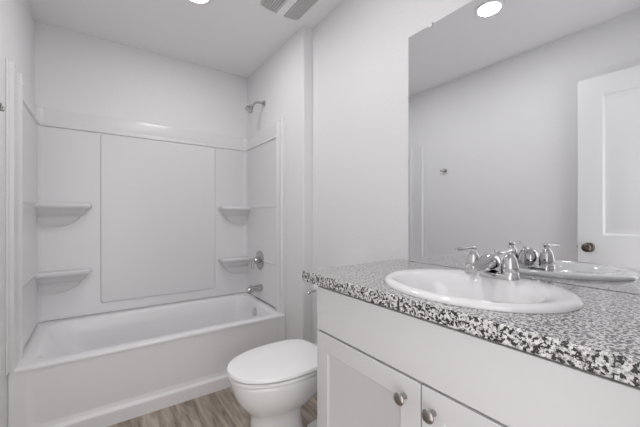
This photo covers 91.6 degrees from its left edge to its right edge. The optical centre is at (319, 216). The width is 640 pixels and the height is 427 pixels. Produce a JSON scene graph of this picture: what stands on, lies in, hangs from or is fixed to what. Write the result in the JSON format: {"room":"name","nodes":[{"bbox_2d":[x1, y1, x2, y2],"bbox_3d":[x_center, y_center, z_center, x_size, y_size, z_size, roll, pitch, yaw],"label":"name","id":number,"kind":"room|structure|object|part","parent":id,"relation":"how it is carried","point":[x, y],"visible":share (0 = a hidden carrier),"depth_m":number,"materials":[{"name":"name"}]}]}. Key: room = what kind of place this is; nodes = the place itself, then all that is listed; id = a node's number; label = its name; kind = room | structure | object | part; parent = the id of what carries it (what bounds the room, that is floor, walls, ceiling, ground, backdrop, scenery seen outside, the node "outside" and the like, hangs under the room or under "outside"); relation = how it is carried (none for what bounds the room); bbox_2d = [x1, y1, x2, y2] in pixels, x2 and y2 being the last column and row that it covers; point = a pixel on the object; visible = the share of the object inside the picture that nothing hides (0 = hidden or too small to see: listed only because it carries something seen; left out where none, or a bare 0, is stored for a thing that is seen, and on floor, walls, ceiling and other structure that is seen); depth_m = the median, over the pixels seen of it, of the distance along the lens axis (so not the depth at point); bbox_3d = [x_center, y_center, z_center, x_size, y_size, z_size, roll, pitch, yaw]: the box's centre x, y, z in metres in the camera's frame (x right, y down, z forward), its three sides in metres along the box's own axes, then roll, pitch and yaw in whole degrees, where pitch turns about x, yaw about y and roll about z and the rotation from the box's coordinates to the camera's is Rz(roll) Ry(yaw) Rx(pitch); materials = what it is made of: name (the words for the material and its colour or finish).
{"room":"bathroom","nodes":[
{"label":"bathroom","id":0,"kind":"room"},
{"bbox_2d":[0,0,34,426],"bbox_3d":[-1.161,-0.086,0.904,0.120,2.514,3.176,0,0,-35],"label":"wall","id":1,"kind":"structure","parent":0,"point":[17,22],"depth_m":1.46,"materials":[{"name":"white paint"}]},
{"bbox_2d":[0,103,5,111],"bbox_3d":[-1.347,-0.459,1.302,0.036,0.042,0.073,0,0,-35],"label":"robe hook","id":2,"kind":"object","parent":1,"relation":"attached to","point":[3,107],"visible":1,"depth_m":1.32,"materials":[{"name":"silver metal"}]},
{"bbox_2d":[35,21,246,137],"bbox_3d":[-1.287,-0.086,2.685,1.730,2.514,0.120,0,0,-35],"label":"wall","id":3,"kind":"structure","parent":0,"point":[76,72],"depth_m":2.47,"materials":[{"name":"white paint"}]},
{"bbox_2d":[28,0,343,77],"bbox_3d":[-0.455,-1.383,1.402,1.850,0.080,3.176,0,0,-35],"label":"ceiling","id":4,"kind":"structure","parent":0,"point":[236,37],"depth_m":2.18,"materials":[{"name":"white paint"}]},
{"bbox_2d":[188,0,211,4],"bbox_3d":[-0.747,-1.341,1.890,0.176,0.007,0.176,0,0,-35],"label":"recessed light","id":5,"kind":"object","parent":4,"relation":"in","point":[198,2],"visible":1,"depth_m":1.94,"materials":[{"name":"white paint"}]},
{"bbox_2d":[261,0,317,19],"bbox_3d":[-0.188,-1.332,1.935,0.284,0.022,0.284,0,0,-35],"label":"ceiling vent","id":6,"kind":"object","parent":4,"relation":"in","point":[292,9],"visible":1,"depth_m":1.97,"materials":[{"name":"grey plastic"}]},
{"bbox_2d":[107,387,316,426],"bbox_3d":[-0.455,1.201,1.402,1.850,0.060,3.176,0,0,-35],"label":"floor","id":7,"kind":"structure","parent":0,"point":[220,408],"depth_m":1.84,"materials":[{"name":"brown wood"}]},
{"bbox_2d":[8,292,285,426],"bbox_3d":[-1.106,0.950,2.261,1.531,0.443,0.774,0,0,-35],"label":"bathtub","id":8,"kind":"object","parent":7,"relation":"on","point":[105,369],"visible":0.79,"depth_m":1.94,"materials":[{"name":"white plastic"}]},
{"bbox_2d":[5,58,285,374],"bbox_3d":[-1.096,-0.001,2.246,1.533,1.504,0.815,0,0,-35],"label":"shower surround","id":9,"kind":"object","parent":8,"relation":"on","point":[103,214],"visible":0.99,"depth_m":2.40,"materials":[{"name":"white plastic"}]},
{"bbox_3d":[-1.695,-0.001,1.793,0.032,1.504,0.765,0,0,-35],"label":"panel","id":10,"kind":"part","parent":9,"relation":"part of","materials":[{"name":"white plastic"}]},
{"bbox_2d":[35,267,91,295],"bbox_3d":[-1.780,0.463,2.177,0.299,0.168,0.112,0,0,-35],"label":"shelf","id":11,"kind":"object","parent":9,"relation":"attached to","point":[52,281],"depth_m":2.18,"materials":[{"name":"white plastic"}]},
{"bbox_2d":[35,202,91,226],"bbox_3d":[-1.780,-0.007,2.177,0.299,0.168,0.112,0,0,-35],"label":"shelf","id":12,"kind":"object","parent":9,"relation":"attached to","point":[47,214],"depth_m":2.17,"materials":[{"name":"white plastic"}]},
{"bbox_3d":[-1.317,-0.013,2.559,1.533,1.480,0.050,0,0,-35],"label":"panel","id":13,"kind":"part","parent":9,"relation":"part of","materials":[{"name":"white plastic"}]},
{"bbox_3d":[-1.298,0.019,2.578,0.852,1.268,0.013,0,0,-35],"label":"panel","id":14,"kind":"part","parent":9,"relation":"part of","materials":[{"name":"white plastic"}]},
{"bbox_2d":[218,256,250,273],"bbox_3d":[-0.789,0.463,2.877,0.269,0.168,0.112,0,0,-35],"label":"shelf","id":15,"kind":"object","parent":9,"relation":"attached to","point":[226,264],"depth_m":2.88,"materials":[{"name":"white plastic"}]},
{"bbox_2d":[218,206,250,223],"bbox_3d":[-0.789,-0.007,2.877,0.269,0.168,0.112,0,0,-35],"label":"shelf","id":16,"kind":"object","parent":9,"relation":"attached to","point":[226,214],"depth_m":2.88,"materials":[{"name":"white plastic"}]},
{"bbox_2d":[246,284,262,293],"bbox_3d":[-0.567,0.621,2.678,0.136,0.080,0.060,0,0,-35],"label":"tub spout","id":17,"kind":"object","parent":9,"relation":"attached to","point":[255,288],"visible":1,"depth_m":2.66,"materials":[{"name":"silver metal"}]},
{"bbox_2d":[251,250,263,269],"bbox_3d":[-0.568,0.386,2.714,0.095,0.168,0.168,0,0,-35],"label":"shower valve","id":18,"kind":"object","parent":9,"relation":"attached to","point":[259,259],"visible":1,"depth_m":2.70,"materials":[{"name":"silver metal"}]},
{"bbox_3d":[-0.577,0.414,2.687,0.033,0.091,0.063,0,0,18],"label":"lever","id":19,"kind":"part","parent":18,"relation":"part of","materials":[{"name":"silver metal"}]},
{"bbox_3d":[-0.482,-0.001,2.678,0.032,1.504,0.717,0,0,-35],"label":"panel","id":20,"kind":"part","parent":9,"relation":"part of","materials":[{"name":"white plastic"}]},
{"bbox_2d":[8,292,284,374],"bbox_3d":[-1.109,0.910,2.265,1.531,0.365,0.763,0,0,-35],"label":"basin","id":21,"kind":"object","parent":8,"relation":"in","point":[201,336],"depth_m":2.14,"materials":[{"name":"white plastic"}]},
{"bbox_3d":[-0.560,0.819,2.664,0.019,0.072,0.072,0,0,-35],"label":"overflow plate","id":22,"kind":"part","parent":8,"relation":"part of","materials":[{"name":"silver metal"}]},
{"bbox_2d":[227,284,317,426],"bbox_3d":[-0.098,0.780,1.622,0.767,0.782,0.411,0,0,-35],"label":"toilet","id":23,"kind":"object","parent":7,"relation":"on","point":[272,382],"visible":0.59,"depth_m":1.43,"materials":[{"name":"white ceramic"}]},
{"bbox_3d":[-0.209,0.709,1.539,0.488,0.023,0.372,0,0,-35],"label":"lid","id":24,"kind":"part","parent":23,"relation":"part of","materials":[{"name":"white plastic"}]},
{"bbox_3d":[-0.211,0.734,1.538,0.478,0.014,0.364,0,0,-35],"label":"seat","id":25,"kind":"part","parent":23,"relation":"part of","materials":[{"name":"white plastic"}]},
{"bbox_3d":[-0.032,0.458,1.893,0.106,0.034,0.029,0,0,-21],"label":"flush handle","id":26,"kind":"part","parent":23,"relation":"part of","materials":[{"name":"silver metal"}]},
{"bbox_2d":[317,286,639,426],"bbox_3d":[0.492,0.716,0.939,0.595,0.910,1.040,0,0,-35],"label":"vanity cabinet","id":27,"kind":"object","parent":7,"relation":"on","point":[378,365],"visible":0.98,"depth_m":0.77,"materials":[{"name":"white paint"}]},
{"bbox_3d":[0.132,0.741,1.005,0.019,0.610,0.470,0,0,-35],"label":"door","id":28,"kind":"part","parent":27,"relation":"part of","materials":[{"name":"white paint"}]},
{"bbox_3d":[0.218,0.490,0.839,0.032,0.034,0.034,0,0,-35],"label":"knob","id":29,"kind":"part","parent":27,"relation":"part of","materials":[{"name":"silver metal"}]},
{"bbox_3d":[0.270,0.490,0.766,0.032,0.034,0.034,0,0,-35],"label":"knob","id":30,"kind":"part","parent":27,"relation":"part of","materials":[{"name":"silver metal"}]},
{"bbox_3d":[0.410,0.741,0.612,0.019,0.610,0.484,0,0,-35],"label":"door","id":31,"kind":"part","parent":27,"relation":"part of","materials":[{"name":"white paint"}]},
{"bbox_2d":[302,259,639,387],"bbox_3d":[0.482,0.241,0.974,0.572,0.040,1.114,0,0,-35],"label":"countertop","id":32,"kind":"structure","parent":27,"relation":"on","point":[602,337],"depth_m":0.68,"materials":[{"name":"stone"}]},
{"bbox_2d":[384,269,583,313],"bbox_3d":[0.458,0.281,0.962,0.455,0.156,0.551,0,0,-35],"label":"sink","id":33,"kind":"object","parent":32,"relation":"in","point":[446,286],"visible":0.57,"depth_m":0.94,"materials":[{"name":"white ceramic"}]},
{"bbox_2d":[454,245,519,280],"bbox_3d":[0.553,0.153,1.040,0.152,0.102,0.176,0,0,-35],"label":"faucet","id":34,"kind":"object","parent":33,"relation":"on","point":[489,264],"visible":1,"depth_m":1.01,"materials":[{"name":"silver metal"}]},
{"bbox_3d":[0.510,0.111,1.091,0.116,0.018,0.024,0,0,-28],"label":"lever","id":35,"kind":"part","parent":34,"relation":"part of","materials":[{"name":"silver metal"}]},
{"bbox_3d":[0.546,0.150,1.110,0.054,0.082,0.054,0,0,-35],"label":"handle","id":36,"kind":"part","parent":34,"relation":"part of","materials":[{"name":"silver metal"}]},
{"bbox_3d":[0.550,0.161,1.038,0.143,0.077,0.062,0,0,-35],"label":"spout","id":37,"kind":"part","parent":34,"relation":"part of","materials":[{"name":"silver metal"}]},
{"bbox_3d":[0.581,0.195,1.060,0.058,0.018,0.176,0,0,-35],"label":"plate","id":38,"kind":"part","parent":34,"relation":"part of","materials":[{"name":"silver metal"}]},
{"bbox_3d":[0.586,0.111,0.983,0.116,0.018,0.024,0,0,-42],"label":"lever","id":39,"kind":"part","parent":34,"relation":"part of","materials":[{"name":"silver metal"}]},
{"bbox_3d":[0.616,0.150,1.010,0.054,0.082,0.054,0,0,-35],"label":"handle","id":40,"kind":"part","parent":34,"relation":"part of","materials":[{"name":"silver metal"}]},
{"bbox_2d":[247,26,311,342],"bbox_3d":[-0.376,-0.086,2.648,0.105,2.574,1.050,0,0,-35],"label":"wall","id":41,"kind":"structure","parent":0,"point":[284,80],"depth_m":2.28,"materials":[{"name":"white paint"}]},
{"bbox_2d":[245,100,265,113],"bbox_3d":[-0.555,-0.942,2.664,0.172,0.135,0.070,0,0,-35],"label":"shower","id":42,"kind":"object","parent":41,"relation":"attached to","point":[249,109],"visible":1,"depth_m":2.65,"materials":[{"name":"silver metal"}]},
{"bbox_2d":[312,0,639,343],"bbox_3d":[0.287,-0.086,1.852,0.120,2.514,3.056,0,0,-35],"label":"wall","id":43,"kind":"structure","parent":0,"point":[360,50],"depth_m":1.80,"materials":[{"name":"white paint"}]},
{"bbox_2d":[409,0,639,293],"bbox_3d":[0.713,-0.333,1.132,0.013,1.105,0.968,0,0,-35],"label":"wall mirror","id":44,"kind":"object","parent":43,"relation":"attached to","point":[524,115],"visible":1,"depth_m":1.09,"materials":[{"name":"silver mirror"}]}
]}

